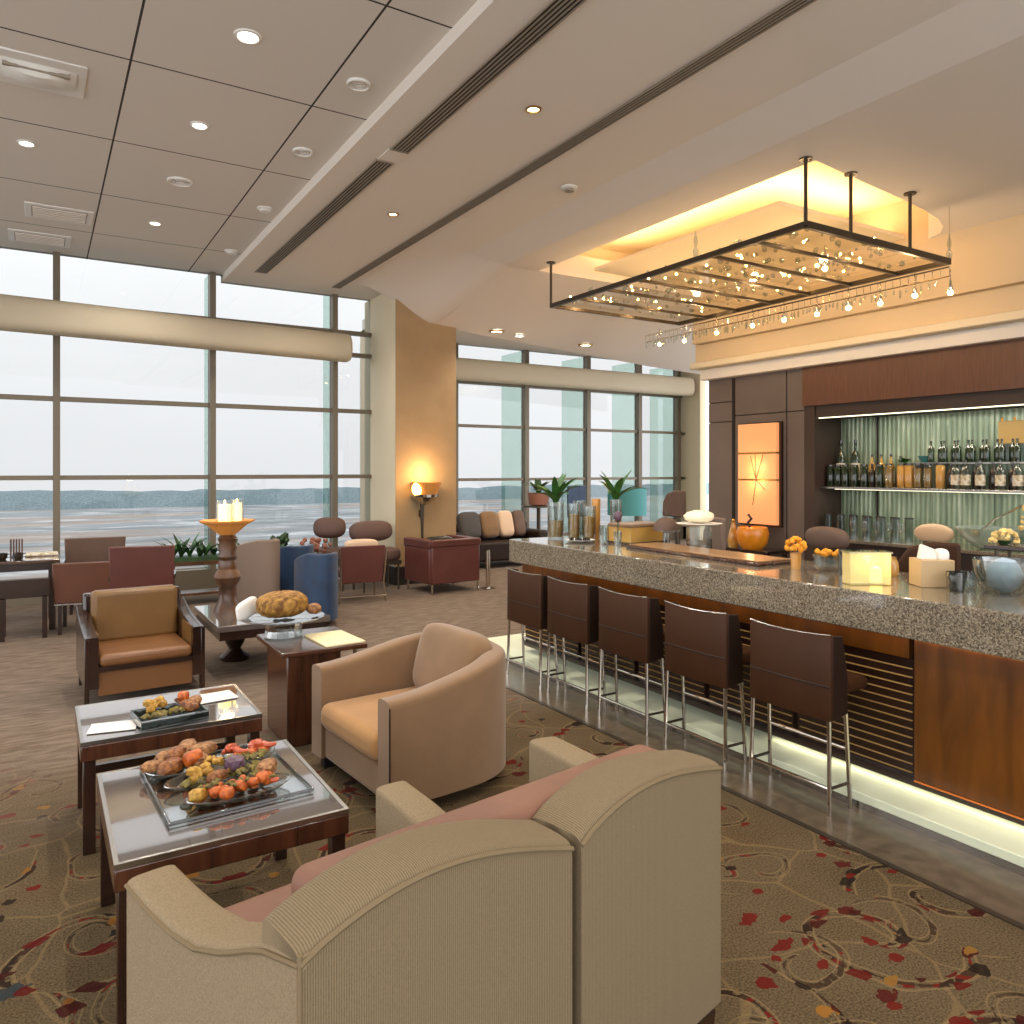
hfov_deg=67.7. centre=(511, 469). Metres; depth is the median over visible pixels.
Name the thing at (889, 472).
jar
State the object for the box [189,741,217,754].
bread slice
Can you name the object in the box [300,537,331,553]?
flower bowl
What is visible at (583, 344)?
recessed light
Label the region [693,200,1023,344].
wall
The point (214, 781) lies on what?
sprig
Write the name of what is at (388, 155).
trim
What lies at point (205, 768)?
cauliflower
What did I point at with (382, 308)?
wall pillar
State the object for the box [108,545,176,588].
dining chair
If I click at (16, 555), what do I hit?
cup
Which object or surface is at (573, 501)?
glass cylinder
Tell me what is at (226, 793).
carrot slice
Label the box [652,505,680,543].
cloche
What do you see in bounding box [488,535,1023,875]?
bar counter
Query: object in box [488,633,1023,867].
light
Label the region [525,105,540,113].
recessed light
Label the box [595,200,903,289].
ceiling
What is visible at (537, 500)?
plant stand
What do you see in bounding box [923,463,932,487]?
jar
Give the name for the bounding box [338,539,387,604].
sling chair
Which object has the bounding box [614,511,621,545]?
flower
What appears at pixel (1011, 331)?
trim
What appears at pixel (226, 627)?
console table
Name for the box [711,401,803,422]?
wall
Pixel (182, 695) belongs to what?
tomato
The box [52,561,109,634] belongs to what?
dining chair
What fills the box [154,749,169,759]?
bread slice
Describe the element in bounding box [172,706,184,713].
sprig
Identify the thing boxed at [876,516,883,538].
glass
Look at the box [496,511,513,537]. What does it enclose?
pillow
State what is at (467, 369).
beam
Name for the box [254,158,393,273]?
ceiling vent
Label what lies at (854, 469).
jar
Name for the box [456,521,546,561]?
lounge sofa
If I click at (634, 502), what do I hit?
swivel chair
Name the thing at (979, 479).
bottle
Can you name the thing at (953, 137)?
ceiling
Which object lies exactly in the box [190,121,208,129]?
recessed light
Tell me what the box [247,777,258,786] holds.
carrot
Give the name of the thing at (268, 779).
carrot
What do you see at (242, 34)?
recessed light
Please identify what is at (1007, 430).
sign
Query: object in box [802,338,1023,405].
wood panel
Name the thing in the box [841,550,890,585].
glass lantern
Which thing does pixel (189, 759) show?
carrot
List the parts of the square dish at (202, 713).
chicken leg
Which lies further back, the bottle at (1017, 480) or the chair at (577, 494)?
the chair at (577, 494)
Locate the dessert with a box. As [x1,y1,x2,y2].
[683,510,713,522]
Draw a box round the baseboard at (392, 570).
[382,565,418,585]
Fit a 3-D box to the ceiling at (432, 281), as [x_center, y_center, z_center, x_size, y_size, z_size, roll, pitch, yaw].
[2.649,-2.224,12.743,10.100,1.052,2.300,0,0,-32]
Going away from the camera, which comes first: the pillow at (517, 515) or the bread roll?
the bread roll
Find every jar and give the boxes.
[827,465,833,485]
[834,465,841,486]
[841,465,849,486]
[850,465,858,486]
[860,464,868,486]
[875,464,883,486]
[885,464,893,486]
[897,463,905,487]
[898,458,911,487]
[905,463,913,486]
[913,463,922,487]
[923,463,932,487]
[936,463,944,487]
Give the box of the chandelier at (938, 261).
[547,156,952,348]
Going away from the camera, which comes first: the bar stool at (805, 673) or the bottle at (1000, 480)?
the bar stool at (805, 673)
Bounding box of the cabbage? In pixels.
[224,755,244,771]
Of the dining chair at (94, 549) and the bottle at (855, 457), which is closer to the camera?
the dining chair at (94, 549)
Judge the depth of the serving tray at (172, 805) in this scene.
2.80 m
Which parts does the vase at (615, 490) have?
stem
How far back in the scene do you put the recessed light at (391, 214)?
8.07 m
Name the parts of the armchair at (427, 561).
arm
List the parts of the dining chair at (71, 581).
leg, leg, trim, backrest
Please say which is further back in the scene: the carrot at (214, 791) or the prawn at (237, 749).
the prawn at (237, 749)
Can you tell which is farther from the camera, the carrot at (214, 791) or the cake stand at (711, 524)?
the cake stand at (711, 524)
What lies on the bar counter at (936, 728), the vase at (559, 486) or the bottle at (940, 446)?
the vase at (559, 486)
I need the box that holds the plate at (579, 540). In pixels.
[565,537,594,542]
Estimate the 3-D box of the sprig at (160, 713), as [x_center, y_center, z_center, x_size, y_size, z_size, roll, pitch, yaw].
[-1.663,1.154,3.606,0.057,0.030,0.088,0,0,-39]
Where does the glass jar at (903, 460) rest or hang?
on the shelf at (925, 489)
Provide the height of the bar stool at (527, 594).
0.891 m
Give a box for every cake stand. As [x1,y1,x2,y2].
[242,610,323,638]
[676,522,722,548]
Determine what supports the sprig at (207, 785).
on the squash
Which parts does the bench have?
leg, leg, panel, leg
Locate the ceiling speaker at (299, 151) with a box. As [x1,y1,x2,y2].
[293,147,312,156]
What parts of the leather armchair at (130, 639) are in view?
leg, arm, panel, seat rail, arm, leg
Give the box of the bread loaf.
[255,590,307,617]
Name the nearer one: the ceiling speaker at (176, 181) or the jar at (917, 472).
the ceiling speaker at (176, 181)
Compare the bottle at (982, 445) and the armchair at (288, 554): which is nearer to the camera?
the bottle at (982, 445)
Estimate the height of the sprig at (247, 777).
0.020 m
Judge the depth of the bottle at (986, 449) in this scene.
8.68 m
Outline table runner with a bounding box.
[25,551,57,556]
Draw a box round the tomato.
[177,691,189,699]
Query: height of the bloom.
0.088 m
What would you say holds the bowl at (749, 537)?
on the console
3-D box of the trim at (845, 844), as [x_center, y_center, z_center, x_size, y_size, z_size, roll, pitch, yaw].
[1.959,1.697,2.738,0.030,0.006,10.600,0,0,-32]
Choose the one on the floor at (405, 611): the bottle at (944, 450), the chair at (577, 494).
the chair at (577, 494)
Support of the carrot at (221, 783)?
in the oval dish at (246, 796)
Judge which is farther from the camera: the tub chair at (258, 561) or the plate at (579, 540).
the tub chair at (258, 561)
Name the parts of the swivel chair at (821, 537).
backrest, stem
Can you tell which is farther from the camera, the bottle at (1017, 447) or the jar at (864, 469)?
the jar at (864, 469)
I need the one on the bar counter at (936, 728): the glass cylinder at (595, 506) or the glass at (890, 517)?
the glass cylinder at (595, 506)
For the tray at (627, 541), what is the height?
0.020 m
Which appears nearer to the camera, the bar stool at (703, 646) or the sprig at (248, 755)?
the sprig at (248, 755)
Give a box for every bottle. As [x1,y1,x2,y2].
[836,440,845,464]
[851,440,860,486]
[869,464,874,486]
[928,441,933,462]
[938,441,941,461]
[941,441,947,461]
[947,463,954,488]
[951,440,955,461]
[951,460,960,484]
[955,440,961,461]
[960,460,970,488]
[965,440,969,461]
[969,440,975,461]
[972,463,980,488]
[975,460,985,489]
[979,440,983,461]
[983,439,990,461]
[989,463,997,489]
[994,439,998,461]
[995,460,1005,489]
[998,439,1005,461]
[1008,463,1016,489]
[1009,439,1014,461]
[1012,460,1023,489]
[1014,438,1020,461]
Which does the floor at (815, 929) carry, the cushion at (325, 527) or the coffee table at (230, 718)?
the coffee table at (230, 718)
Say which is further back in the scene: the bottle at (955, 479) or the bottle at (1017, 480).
the bottle at (955, 479)
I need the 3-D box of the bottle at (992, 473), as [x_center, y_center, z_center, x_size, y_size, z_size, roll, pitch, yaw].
[5.384,0.069,8.544,0.084,0.300,0.083,0,0,-32]
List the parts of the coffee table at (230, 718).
leg, leg, glass, leg, leg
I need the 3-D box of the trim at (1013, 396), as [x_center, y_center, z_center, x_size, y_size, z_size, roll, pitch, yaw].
[7.121,-0.780,5.997,0.780,0.160,10.720,0,0,-32]
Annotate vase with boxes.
[524,474,581,538]
[600,470,645,539]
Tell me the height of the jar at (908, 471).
0.300 m
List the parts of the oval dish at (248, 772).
chicken leg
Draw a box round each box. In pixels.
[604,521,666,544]
[909,544,954,587]
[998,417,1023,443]
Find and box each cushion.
[90,584,176,641]
[99,633,191,666]
[224,883,290,921]
[313,517,345,537]
[321,686,416,760]
[344,539,377,546]
[349,520,391,540]
[384,546,400,560]
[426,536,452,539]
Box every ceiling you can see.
[222,0,965,299]
[357,244,700,373]
[456,0,1023,358]
[580,248,630,260]
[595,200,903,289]
[597,160,902,253]
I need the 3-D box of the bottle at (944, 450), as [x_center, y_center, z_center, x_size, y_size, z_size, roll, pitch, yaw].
[5.154,-0.221,9.107,0.072,0.260,0.071,0,0,-32]
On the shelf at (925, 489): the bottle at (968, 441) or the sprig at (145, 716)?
the bottle at (968, 441)
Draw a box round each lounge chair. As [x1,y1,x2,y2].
[313,517,345,590]
[349,520,401,592]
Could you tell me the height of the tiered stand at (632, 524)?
0.170 m
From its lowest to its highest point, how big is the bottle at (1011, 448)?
0.260 m
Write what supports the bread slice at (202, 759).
in the oval dish at (154, 775)
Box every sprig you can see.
[140,712,158,719]
[155,710,166,717]
[162,708,174,715]
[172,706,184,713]
[179,776,206,787]
[197,783,212,788]
[210,778,223,785]
[224,780,237,786]
[225,766,247,776]
[237,776,251,781]
[241,751,255,760]
[244,760,259,770]
[247,770,258,776]
[254,748,269,757]
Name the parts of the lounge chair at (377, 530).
leg, seat frame, leg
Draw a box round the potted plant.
[270,532,288,545]
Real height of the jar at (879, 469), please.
0.290 m
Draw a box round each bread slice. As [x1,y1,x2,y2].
[139,759,164,773]
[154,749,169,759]
[179,738,197,751]
[181,750,207,766]
[188,695,201,703]
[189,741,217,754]
[256,758,277,771]
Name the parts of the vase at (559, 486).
stem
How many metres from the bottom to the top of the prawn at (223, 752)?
0.027 m
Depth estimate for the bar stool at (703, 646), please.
4.45 m
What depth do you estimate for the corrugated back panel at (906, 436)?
9.46 m
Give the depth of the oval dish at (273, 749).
3.11 m
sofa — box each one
[124,737,722,1023]
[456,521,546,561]
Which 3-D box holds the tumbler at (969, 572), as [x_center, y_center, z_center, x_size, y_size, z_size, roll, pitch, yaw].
[2.381,0.575,3.986,0.080,0.090,0.079,0,0,-32]
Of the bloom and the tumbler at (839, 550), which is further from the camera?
the tumbler at (839, 550)
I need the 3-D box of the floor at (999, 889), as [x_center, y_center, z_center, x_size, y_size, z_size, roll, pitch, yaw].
[6.600,1.800,5.604,10.880,0.200,10.600,0,0,-32]
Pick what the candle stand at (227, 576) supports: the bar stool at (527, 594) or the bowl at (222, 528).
the bowl at (222, 528)
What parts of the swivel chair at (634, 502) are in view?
seat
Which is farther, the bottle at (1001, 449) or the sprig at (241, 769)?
the bottle at (1001, 449)
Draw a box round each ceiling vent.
[0,46,86,98]
[8,228,70,247]
[24,201,93,225]
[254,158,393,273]
[332,0,816,288]
[390,0,586,153]
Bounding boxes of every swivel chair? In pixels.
[607,488,646,537]
[662,490,702,547]
[703,517,725,549]
[805,526,849,563]
[896,542,960,572]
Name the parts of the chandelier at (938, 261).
suspension rod, frame, crystal rail, suspension rod, ceiling plate, pendant bulb, suspension rod, ceiling plate, pendant bulb, suspension rod, ceiling plate, pendant bulb, pendant bulb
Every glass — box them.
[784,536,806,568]
[824,514,831,526]
[836,514,843,529]
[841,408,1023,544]
[849,515,856,536]
[862,515,870,537]
[863,516,871,538]
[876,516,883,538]
[877,517,885,540]
[890,517,898,539]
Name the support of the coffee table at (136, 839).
on the floor at (815, 929)
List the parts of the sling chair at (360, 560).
leg, backrest, leg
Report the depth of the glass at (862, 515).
9.86 m
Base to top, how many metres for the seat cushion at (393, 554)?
0.200 m
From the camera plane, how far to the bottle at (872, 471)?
9.74 m
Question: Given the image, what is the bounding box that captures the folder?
[304,630,364,647]
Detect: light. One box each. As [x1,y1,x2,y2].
[17,139,35,146]
[148,221,161,225]
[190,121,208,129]
[234,28,261,44]
[387,212,398,216]
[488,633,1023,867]
[489,329,503,332]
[514,334,524,336]
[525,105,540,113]
[578,343,592,346]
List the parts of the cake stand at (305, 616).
plate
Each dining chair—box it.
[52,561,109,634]
[64,536,125,614]
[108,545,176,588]
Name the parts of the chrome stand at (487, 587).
post, foot plate, post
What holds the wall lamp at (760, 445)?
attached to the panelling
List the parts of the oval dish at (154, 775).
chicken leg, chicken leg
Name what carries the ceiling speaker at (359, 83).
attached to the ceiling panels at (155, 68)
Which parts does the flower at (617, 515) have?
stem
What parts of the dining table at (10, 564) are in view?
leg, leg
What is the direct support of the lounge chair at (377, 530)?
on the floor at (405, 611)
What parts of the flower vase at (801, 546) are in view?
glass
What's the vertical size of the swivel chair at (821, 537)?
1.276 m
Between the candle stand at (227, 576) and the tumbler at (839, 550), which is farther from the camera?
the candle stand at (227, 576)
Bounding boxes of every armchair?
[76,584,204,704]
[280,544,313,590]
[294,552,337,624]
[312,623,505,799]
[404,534,480,594]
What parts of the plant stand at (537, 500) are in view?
pot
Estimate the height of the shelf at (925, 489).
0.346 m
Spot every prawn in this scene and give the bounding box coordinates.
[221,747,233,754]
[224,743,236,751]
[233,745,247,752]
[249,740,262,746]
[262,740,276,747]
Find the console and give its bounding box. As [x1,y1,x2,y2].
[726,545,789,557]
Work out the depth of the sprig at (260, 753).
3.08 m
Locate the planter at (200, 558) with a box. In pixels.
[154,532,239,595]
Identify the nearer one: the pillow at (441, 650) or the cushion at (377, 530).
the pillow at (441, 650)
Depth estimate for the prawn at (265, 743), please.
3.15 m
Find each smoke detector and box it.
[224,249,237,254]
[257,206,272,213]
[561,184,577,192]
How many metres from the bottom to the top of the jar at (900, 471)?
0.300 m
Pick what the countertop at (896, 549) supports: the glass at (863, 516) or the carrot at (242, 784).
the glass at (863, 516)
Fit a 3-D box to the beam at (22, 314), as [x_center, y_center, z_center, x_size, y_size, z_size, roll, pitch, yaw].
[-6.876,-1.850,8.293,11.105,0.420,0.338,0,0,-37]
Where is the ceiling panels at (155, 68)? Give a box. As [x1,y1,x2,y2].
[0,0,477,274]
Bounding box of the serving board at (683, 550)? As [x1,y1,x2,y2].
[626,542,794,566]
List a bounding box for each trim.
[378,149,406,162]
[506,685,1023,929]
[690,309,1023,370]
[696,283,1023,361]
[700,321,1023,380]
[732,378,735,551]
[815,388,1023,418]
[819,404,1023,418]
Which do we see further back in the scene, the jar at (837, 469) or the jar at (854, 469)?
the jar at (837, 469)
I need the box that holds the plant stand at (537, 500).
[522,479,552,528]
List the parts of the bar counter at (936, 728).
louvre blade, louvre panel, louvre blade, louvre panel, louvre blade, louvre panel, rail, louvre blade, louvre panel, kick rail, louvre panel, louvre blade, wood panel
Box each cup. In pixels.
[0,553,10,559]
[13,552,25,558]
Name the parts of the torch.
flame globe, stem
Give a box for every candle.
[218,500,233,521]
[232,498,243,520]
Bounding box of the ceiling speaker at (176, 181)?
[167,176,192,186]
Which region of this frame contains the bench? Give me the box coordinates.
[0,578,48,641]
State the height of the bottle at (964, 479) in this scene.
0.330 m
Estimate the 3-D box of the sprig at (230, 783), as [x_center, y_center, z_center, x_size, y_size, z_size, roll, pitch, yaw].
[-1.010,1.134,2.758,0.059,0.020,0.038,0,0,34]
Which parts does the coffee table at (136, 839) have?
leg, leg, glass, leg, leg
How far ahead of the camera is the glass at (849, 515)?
10.01 m
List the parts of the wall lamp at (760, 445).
shade panel, shade panel, shade panel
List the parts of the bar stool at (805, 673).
leg, rail, leg, trim, leg, rail, leg, seat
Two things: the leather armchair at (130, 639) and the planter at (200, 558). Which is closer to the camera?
the leather armchair at (130, 639)
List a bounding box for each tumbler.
[838,549,850,574]
[946,571,965,592]
[965,572,976,589]
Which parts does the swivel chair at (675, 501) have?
backrest, stem, seat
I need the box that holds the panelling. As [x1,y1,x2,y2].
[709,368,803,559]
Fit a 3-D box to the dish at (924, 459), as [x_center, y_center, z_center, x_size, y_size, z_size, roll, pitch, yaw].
[5.080,-0.131,9.378,0.180,0.080,0.180,0,0,-32]
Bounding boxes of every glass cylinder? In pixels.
[568,503,579,537]
[573,501,585,536]
[583,506,595,538]
[599,525,608,544]
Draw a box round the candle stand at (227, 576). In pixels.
[199,518,254,612]
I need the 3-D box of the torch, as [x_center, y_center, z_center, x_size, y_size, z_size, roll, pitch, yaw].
[-1.284,0.730,11.336,0.471,1.100,0.440,0,0,-32]
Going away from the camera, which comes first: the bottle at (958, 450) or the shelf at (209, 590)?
the bottle at (958, 450)
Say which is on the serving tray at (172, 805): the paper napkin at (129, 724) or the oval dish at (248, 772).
the oval dish at (248, 772)
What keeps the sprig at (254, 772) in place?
on the carrot
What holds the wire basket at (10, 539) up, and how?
on the dining table at (10, 564)
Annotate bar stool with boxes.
[506,567,558,689]
[546,576,606,709]
[597,587,667,735]
[663,600,749,770]
[748,618,866,816]
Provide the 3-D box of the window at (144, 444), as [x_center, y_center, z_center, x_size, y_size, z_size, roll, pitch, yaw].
[-7.227,-0.550,9.247,11.500,4.500,0.510,0,0,-32]
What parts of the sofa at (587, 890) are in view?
arm, arm, arm, leg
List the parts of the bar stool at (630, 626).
leg, rail, leg, trim, leg, rail, seat, leg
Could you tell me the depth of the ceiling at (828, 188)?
8.91 m
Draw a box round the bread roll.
[306,603,320,613]
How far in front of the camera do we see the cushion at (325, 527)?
10.91 m
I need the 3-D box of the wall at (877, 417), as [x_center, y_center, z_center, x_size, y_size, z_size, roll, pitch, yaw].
[7.419,0.450,6.086,0.180,2.500,10.560,0,0,-32]
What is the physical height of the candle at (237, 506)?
0.200 m
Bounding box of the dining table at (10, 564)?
[0,553,59,629]
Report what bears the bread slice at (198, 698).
in the square dish at (202, 713)
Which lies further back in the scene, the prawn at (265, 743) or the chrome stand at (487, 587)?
the chrome stand at (487, 587)
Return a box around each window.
[0,246,371,605]
[456,343,682,539]
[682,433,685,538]
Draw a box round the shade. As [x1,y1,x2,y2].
[412,482,440,494]
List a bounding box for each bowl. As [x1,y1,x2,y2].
[199,518,254,534]
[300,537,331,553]
[736,514,768,549]
[813,548,838,571]
[955,504,1023,549]
[971,556,1023,595]
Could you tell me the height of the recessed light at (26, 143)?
0.024 m
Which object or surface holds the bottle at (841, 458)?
on the shelf at (925, 489)
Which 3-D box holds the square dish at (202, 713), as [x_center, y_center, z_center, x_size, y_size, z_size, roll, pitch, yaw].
[-1.646,1.154,3.673,0.300,0.086,0.240,0,0,-37]
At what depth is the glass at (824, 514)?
10.17 m
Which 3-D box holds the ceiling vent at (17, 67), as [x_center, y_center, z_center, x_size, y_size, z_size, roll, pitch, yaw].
[-3.335,-2.756,5.380,0.580,0.092,0.520,0,0,-32]
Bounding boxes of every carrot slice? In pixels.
[219,786,234,799]
[248,748,255,753]
[255,770,269,782]
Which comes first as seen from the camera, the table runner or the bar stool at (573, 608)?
the bar stool at (573, 608)
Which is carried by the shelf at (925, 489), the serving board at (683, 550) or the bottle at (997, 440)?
the bottle at (997, 440)
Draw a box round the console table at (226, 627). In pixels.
[194,602,329,661]
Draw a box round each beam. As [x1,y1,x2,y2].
[0,294,352,361]
[456,357,694,395]
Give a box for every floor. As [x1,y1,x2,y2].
[0,593,1023,1023]
[338,538,702,637]
[506,663,1023,923]
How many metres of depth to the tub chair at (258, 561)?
8.39 m
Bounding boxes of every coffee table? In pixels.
[75,684,261,855]
[97,739,348,1023]
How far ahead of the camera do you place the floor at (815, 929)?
3.07 m
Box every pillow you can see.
[413,623,492,687]
[456,512,480,536]
[478,511,499,537]
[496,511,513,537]
[511,510,525,536]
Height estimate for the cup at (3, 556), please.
0.070 m
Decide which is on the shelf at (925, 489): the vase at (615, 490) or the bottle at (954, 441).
the bottle at (954, 441)
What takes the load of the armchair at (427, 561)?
on the floor at (405, 611)
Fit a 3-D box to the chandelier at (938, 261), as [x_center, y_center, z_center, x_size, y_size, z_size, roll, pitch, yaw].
[2.221,-2.162,8.822,2.280,0.876,4.507,0,0,-32]
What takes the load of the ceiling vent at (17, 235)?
attached to the ceiling panels at (155, 68)
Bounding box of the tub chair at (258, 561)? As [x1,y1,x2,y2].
[236,538,279,601]
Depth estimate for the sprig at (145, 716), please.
3.56 m
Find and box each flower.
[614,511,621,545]
[1018,505,1023,530]
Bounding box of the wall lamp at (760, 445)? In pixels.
[737,421,782,527]
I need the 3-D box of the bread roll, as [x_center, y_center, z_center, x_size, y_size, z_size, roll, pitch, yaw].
[-1.332,0.931,5.136,0.099,0.072,0.090,0,0,-32]
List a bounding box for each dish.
[130,698,208,731]
[145,745,212,778]
[163,762,251,790]
[186,772,290,806]
[222,743,274,763]
[918,456,927,462]
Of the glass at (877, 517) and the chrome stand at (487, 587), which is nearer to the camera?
the glass at (877, 517)
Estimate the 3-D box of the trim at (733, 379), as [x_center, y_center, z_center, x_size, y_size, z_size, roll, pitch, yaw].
[3.315,0.165,11.403,0.035,3.070,0.050,0,0,-32]
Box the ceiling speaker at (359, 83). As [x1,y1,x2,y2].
[346,77,369,90]
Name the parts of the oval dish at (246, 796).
pepper strip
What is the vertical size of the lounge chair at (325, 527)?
1.023 m
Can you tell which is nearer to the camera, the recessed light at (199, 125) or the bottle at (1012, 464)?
the recessed light at (199, 125)
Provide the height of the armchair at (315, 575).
0.800 m
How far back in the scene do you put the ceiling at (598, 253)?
10.80 m
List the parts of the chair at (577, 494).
panel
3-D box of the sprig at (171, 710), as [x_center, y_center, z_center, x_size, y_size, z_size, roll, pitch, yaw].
[-1.635,1.154,3.637,0.057,0.030,0.088,0,0,44]
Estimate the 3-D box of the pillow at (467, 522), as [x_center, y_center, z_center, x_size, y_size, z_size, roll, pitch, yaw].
[-0.761,0.980,13.469,0.420,0.484,0.285,0,0,-32]
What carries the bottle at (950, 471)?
on the shelf at (925, 489)
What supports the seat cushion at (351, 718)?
on the armchair at (426, 709)
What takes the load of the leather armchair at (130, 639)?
on the floor at (815, 929)
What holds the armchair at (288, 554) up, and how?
on the floor at (815, 929)
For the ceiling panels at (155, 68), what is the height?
0.100 m
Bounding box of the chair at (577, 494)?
[567,486,585,534]
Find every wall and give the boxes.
[395,299,455,566]
[681,371,705,539]
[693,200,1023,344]
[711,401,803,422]
[804,406,840,561]
[877,417,878,536]
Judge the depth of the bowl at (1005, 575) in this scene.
3.80 m
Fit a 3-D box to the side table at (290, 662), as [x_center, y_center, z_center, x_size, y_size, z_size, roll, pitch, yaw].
[-1.314,1.400,4.983,0.540,0.600,0.640,0,0,-32]
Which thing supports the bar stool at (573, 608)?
on the floor at (999, 889)
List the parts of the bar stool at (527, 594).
leg, leg, trim, leg, leg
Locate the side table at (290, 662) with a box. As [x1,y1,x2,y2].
[256,626,366,746]
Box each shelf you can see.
[181,588,218,595]
[821,462,1023,493]
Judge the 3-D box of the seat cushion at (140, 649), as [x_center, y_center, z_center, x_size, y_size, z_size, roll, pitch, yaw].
[-2.872,1.385,5.918,0.630,0.090,0.570,0,0,-35]
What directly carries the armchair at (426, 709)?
on the floor at (815, 929)
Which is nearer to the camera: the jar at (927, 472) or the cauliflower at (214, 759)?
the cauliflower at (214, 759)
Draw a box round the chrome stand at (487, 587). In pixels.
[480,550,495,589]
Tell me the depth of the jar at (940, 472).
8.99 m
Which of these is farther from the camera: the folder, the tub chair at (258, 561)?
the tub chair at (258, 561)
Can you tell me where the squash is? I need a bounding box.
[188,788,207,801]
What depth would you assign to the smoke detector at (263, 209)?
8.14 m
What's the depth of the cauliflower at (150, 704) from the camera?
3.65 m
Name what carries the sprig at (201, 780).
in the oval dish at (248, 772)
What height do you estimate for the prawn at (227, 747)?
0.027 m
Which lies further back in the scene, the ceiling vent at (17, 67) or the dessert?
the dessert
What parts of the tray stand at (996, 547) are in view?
leg, leg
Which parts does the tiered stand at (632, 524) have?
lid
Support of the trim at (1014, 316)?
attached to the wood panel at (993, 366)
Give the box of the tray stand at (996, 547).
[984,543,1023,559]
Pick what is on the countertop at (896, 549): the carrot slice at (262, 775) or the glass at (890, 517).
the glass at (890, 517)
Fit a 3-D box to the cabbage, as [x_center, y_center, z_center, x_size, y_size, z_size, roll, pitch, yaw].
[-1.067,1.133,2.937,0.078,0.066,0.074,0,0,-43]
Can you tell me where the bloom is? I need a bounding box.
[988,528,1019,544]
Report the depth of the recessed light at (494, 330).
11.90 m
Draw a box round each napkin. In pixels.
[87,720,135,733]
[190,690,238,703]
[235,596,256,620]
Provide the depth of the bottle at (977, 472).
8.68 m
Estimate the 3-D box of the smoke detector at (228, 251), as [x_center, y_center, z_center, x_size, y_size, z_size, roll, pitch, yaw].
[-3.590,-2.782,9.771,0.170,0.044,0.170,0,0,-32]
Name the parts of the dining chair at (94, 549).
leg, backrest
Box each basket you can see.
[10,539,22,556]
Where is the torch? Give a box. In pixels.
[411,482,440,538]
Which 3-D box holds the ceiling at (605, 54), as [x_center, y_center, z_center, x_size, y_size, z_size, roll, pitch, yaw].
[0.875,-2.800,5.006,2.310,0.200,15.600,0,0,-32]
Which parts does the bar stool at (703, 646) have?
leg, rail, leg, trim, leg, rail, leg, seat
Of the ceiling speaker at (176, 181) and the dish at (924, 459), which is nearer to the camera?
the ceiling speaker at (176, 181)
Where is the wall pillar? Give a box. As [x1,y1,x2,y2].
[370,294,394,566]
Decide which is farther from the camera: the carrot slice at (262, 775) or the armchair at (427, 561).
the armchair at (427, 561)
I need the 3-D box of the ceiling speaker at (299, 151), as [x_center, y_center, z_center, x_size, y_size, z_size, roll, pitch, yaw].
[-1.837,-2.796,6.705,0.170,0.032,0.170,0,0,-32]
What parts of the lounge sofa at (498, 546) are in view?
arm, seat, arm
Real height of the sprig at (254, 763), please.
0.034 m
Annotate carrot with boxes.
[182,749,202,766]
[209,786,220,796]
[213,781,223,786]
[234,780,246,790]
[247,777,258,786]
[264,771,271,784]
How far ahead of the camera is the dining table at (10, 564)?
8.11 m
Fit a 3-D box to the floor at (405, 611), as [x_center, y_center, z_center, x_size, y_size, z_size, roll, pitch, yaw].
[1.818,1.800,13.347,10.880,0.200,7.600,0,0,-32]
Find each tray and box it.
[139,744,313,827]
[604,538,666,544]
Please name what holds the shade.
hanging from the torch
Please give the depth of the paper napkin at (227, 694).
4.02 m
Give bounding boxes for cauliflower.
[143,695,167,713]
[186,761,213,782]
[204,755,223,765]
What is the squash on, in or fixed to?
in the oval dish at (246, 796)
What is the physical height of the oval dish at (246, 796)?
0.054 m
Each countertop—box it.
[509,535,1023,660]
[820,535,1023,584]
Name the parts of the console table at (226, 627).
carved leg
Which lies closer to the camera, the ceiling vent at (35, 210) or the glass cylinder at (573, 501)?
the glass cylinder at (573, 501)
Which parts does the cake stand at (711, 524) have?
plate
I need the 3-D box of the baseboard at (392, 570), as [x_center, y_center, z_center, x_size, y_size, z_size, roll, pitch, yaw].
[-2.207,1.565,13.012,1.040,0.270,3.540,0,0,-32]
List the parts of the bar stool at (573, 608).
leg, leg, trim, leg, leg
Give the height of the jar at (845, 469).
0.290 m
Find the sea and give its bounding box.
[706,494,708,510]
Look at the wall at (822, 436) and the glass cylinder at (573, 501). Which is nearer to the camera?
the glass cylinder at (573, 501)
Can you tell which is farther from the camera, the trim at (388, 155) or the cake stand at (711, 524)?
the trim at (388, 155)

